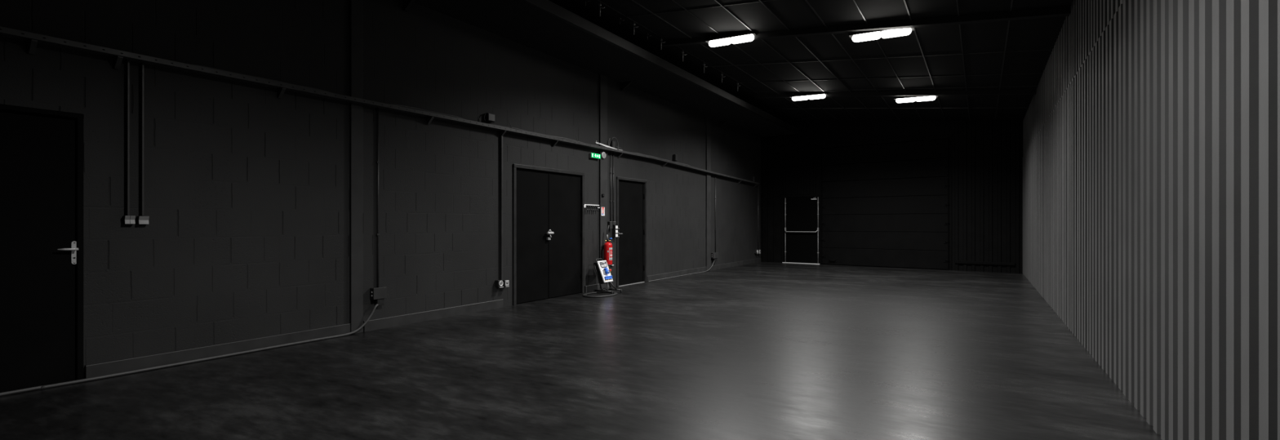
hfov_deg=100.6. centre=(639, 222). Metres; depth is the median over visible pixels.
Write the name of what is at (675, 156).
junction box
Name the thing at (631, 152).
cable
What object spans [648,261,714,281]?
cable
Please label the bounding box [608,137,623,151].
cable
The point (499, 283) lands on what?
power socket
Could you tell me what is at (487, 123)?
cable
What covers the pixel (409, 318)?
baseboard
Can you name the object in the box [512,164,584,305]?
door
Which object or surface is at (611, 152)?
conduit
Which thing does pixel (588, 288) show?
baseboard
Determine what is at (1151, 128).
wall
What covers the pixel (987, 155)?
wall
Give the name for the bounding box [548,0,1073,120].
ceiling
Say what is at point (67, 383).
cable
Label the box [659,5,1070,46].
beam
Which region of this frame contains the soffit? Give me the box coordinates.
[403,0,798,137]
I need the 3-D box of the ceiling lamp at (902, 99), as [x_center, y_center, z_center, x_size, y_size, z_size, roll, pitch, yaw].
[5.916,-2.732,11.410,0.841,0.283,0.180,0,0,33]
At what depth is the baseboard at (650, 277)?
12.21 m
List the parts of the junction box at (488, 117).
lid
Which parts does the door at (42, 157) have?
lever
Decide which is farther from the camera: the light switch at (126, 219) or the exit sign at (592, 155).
the exit sign at (592, 155)
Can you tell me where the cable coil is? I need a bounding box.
[582,291,617,297]
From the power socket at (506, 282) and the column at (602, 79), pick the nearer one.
the power socket at (506, 282)
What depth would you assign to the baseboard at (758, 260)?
15.14 m
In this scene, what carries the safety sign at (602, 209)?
attached to the column at (602, 79)
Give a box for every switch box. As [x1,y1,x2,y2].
[612,225,619,229]
[612,229,619,233]
[612,233,619,237]
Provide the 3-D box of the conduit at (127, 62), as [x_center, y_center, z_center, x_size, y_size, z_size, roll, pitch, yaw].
[-4.217,-0.699,4.376,0.042,1.282,0.016,0,0,33]
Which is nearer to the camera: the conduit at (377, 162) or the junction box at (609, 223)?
the conduit at (377, 162)
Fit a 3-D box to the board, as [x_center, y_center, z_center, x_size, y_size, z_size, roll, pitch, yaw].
[-0.573,0.939,9.449,0.416,0.602,0.317,0,0,33]
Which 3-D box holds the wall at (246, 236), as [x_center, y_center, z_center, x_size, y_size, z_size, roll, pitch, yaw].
[-1.735,-1.135,8.475,0.200,4.750,20.800,0,0,33]
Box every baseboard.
[84,323,350,378]
[363,298,503,332]
[584,283,599,293]
[646,266,706,281]
[711,257,760,270]
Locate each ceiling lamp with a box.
[704,31,756,47]
[789,92,827,101]
[848,27,915,42]
[893,95,937,102]
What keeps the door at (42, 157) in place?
in the wall at (246, 236)
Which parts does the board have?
frame, lid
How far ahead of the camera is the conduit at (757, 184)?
16.79 m
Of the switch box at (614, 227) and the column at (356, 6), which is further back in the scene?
the switch box at (614, 227)
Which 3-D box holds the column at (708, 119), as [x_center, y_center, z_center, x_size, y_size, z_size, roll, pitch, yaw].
[1.742,-0.755,13.731,0.085,3.990,0.240,0,0,33]
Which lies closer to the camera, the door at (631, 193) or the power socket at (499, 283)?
the power socket at (499, 283)
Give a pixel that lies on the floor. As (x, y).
(759, 350)
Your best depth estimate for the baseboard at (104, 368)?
4.81 m
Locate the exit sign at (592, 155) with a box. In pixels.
[588,152,600,159]
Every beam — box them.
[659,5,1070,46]
[754,88,1035,97]
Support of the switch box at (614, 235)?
attached to the wall at (246, 236)
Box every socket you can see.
[375,298,384,306]
[495,280,503,288]
[502,279,509,287]
[603,267,609,274]
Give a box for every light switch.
[123,215,135,223]
[137,216,149,224]
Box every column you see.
[349,0,363,334]
[599,74,607,289]
[705,115,711,271]
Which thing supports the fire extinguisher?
attached to the column at (602, 79)
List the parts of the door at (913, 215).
pull handle, panel, panel, panel, panel, panel, panel, panel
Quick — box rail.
[583,204,599,211]
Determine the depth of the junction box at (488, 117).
7.55 m
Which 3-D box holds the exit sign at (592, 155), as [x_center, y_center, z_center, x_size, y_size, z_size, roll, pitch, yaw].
[-0.819,-1.219,9.657,0.067,0.085,0.268,0,0,33]
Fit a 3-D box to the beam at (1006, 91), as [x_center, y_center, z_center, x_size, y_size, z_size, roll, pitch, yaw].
[5.154,-2.808,11.545,5.544,0.732,0.100,0,0,33]
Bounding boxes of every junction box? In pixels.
[484,112,494,122]
[607,221,612,229]
[673,154,677,161]
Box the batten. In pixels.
[594,140,617,149]
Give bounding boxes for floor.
[0,262,1161,439]
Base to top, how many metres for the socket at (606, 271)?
0.114 m
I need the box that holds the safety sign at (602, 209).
[600,207,604,215]
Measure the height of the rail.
0.120 m
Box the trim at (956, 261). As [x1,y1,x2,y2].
[955,260,1014,265]
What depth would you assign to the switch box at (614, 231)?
10.14 m
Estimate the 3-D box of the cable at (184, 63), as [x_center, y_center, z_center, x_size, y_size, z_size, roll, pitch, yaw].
[-3.627,-1.380,5.155,0.036,0.052,1.521,0,0,33]
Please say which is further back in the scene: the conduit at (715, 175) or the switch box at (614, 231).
the conduit at (715, 175)
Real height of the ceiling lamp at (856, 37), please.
0.283 m
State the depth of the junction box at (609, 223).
10.03 m
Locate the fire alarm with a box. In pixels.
[600,151,605,158]
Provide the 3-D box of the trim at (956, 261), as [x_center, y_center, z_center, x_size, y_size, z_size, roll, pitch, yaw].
[8.741,1.015,13.499,1.279,0.070,0.040,0,0,35]
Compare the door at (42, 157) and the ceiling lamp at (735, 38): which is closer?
the door at (42, 157)
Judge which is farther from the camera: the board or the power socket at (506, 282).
the board
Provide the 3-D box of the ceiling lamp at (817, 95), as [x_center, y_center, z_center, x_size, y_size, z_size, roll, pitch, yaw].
[3.894,-2.977,12.278,0.841,0.283,0.180,0,0,33]
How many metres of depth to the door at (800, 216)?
16.24 m
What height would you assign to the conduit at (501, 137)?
2.197 m
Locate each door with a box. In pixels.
[0,103,84,392]
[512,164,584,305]
[616,176,647,287]
[781,194,820,264]
[819,133,951,270]
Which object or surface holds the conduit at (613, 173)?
attached to the wall at (246, 236)
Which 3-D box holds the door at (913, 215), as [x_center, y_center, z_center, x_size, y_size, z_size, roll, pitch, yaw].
[6.757,-0.555,14.901,3.425,3.590,0.100,0,0,35]
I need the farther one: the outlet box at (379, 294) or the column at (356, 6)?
the outlet box at (379, 294)
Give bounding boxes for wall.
[0,0,760,378]
[760,120,1022,273]
[1022,0,1279,439]
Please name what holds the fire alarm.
attached to the column at (602, 79)
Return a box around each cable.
[0,303,378,395]
[184,62,332,93]
[388,103,464,119]
[487,123,582,142]
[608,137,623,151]
[631,151,694,167]
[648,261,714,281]
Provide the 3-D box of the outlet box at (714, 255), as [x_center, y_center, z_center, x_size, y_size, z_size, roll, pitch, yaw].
[1.951,0.892,13.964,0.085,0.232,0.292,0,0,33]
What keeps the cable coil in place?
on the floor
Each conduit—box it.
[125,59,129,215]
[140,62,144,216]
[376,107,379,287]
[499,136,502,279]
[609,151,611,221]
[612,152,614,221]
[715,174,715,252]
[757,184,759,249]
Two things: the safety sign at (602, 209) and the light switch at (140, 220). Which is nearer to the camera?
the light switch at (140, 220)
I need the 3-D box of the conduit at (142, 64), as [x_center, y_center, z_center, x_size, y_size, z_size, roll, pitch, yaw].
[-4.169,-0.699,4.451,0.042,1.281,0.016,0,0,33]
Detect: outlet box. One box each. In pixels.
[369,286,386,306]
[711,252,718,261]
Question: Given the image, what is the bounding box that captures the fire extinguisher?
[602,225,612,266]
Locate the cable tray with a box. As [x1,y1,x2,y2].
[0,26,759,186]
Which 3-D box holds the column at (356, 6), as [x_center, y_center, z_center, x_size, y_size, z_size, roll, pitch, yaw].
[-3.213,-0.755,5.996,0.085,3.990,0.137,0,0,33]
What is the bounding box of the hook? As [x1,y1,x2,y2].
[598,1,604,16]
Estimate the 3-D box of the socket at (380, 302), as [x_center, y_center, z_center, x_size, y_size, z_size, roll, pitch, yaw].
[-3.029,0.917,6.183,0.051,0.087,0.084,0,0,33]
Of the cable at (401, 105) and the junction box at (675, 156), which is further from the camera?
the junction box at (675, 156)
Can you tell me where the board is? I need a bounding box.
[593,257,622,293]

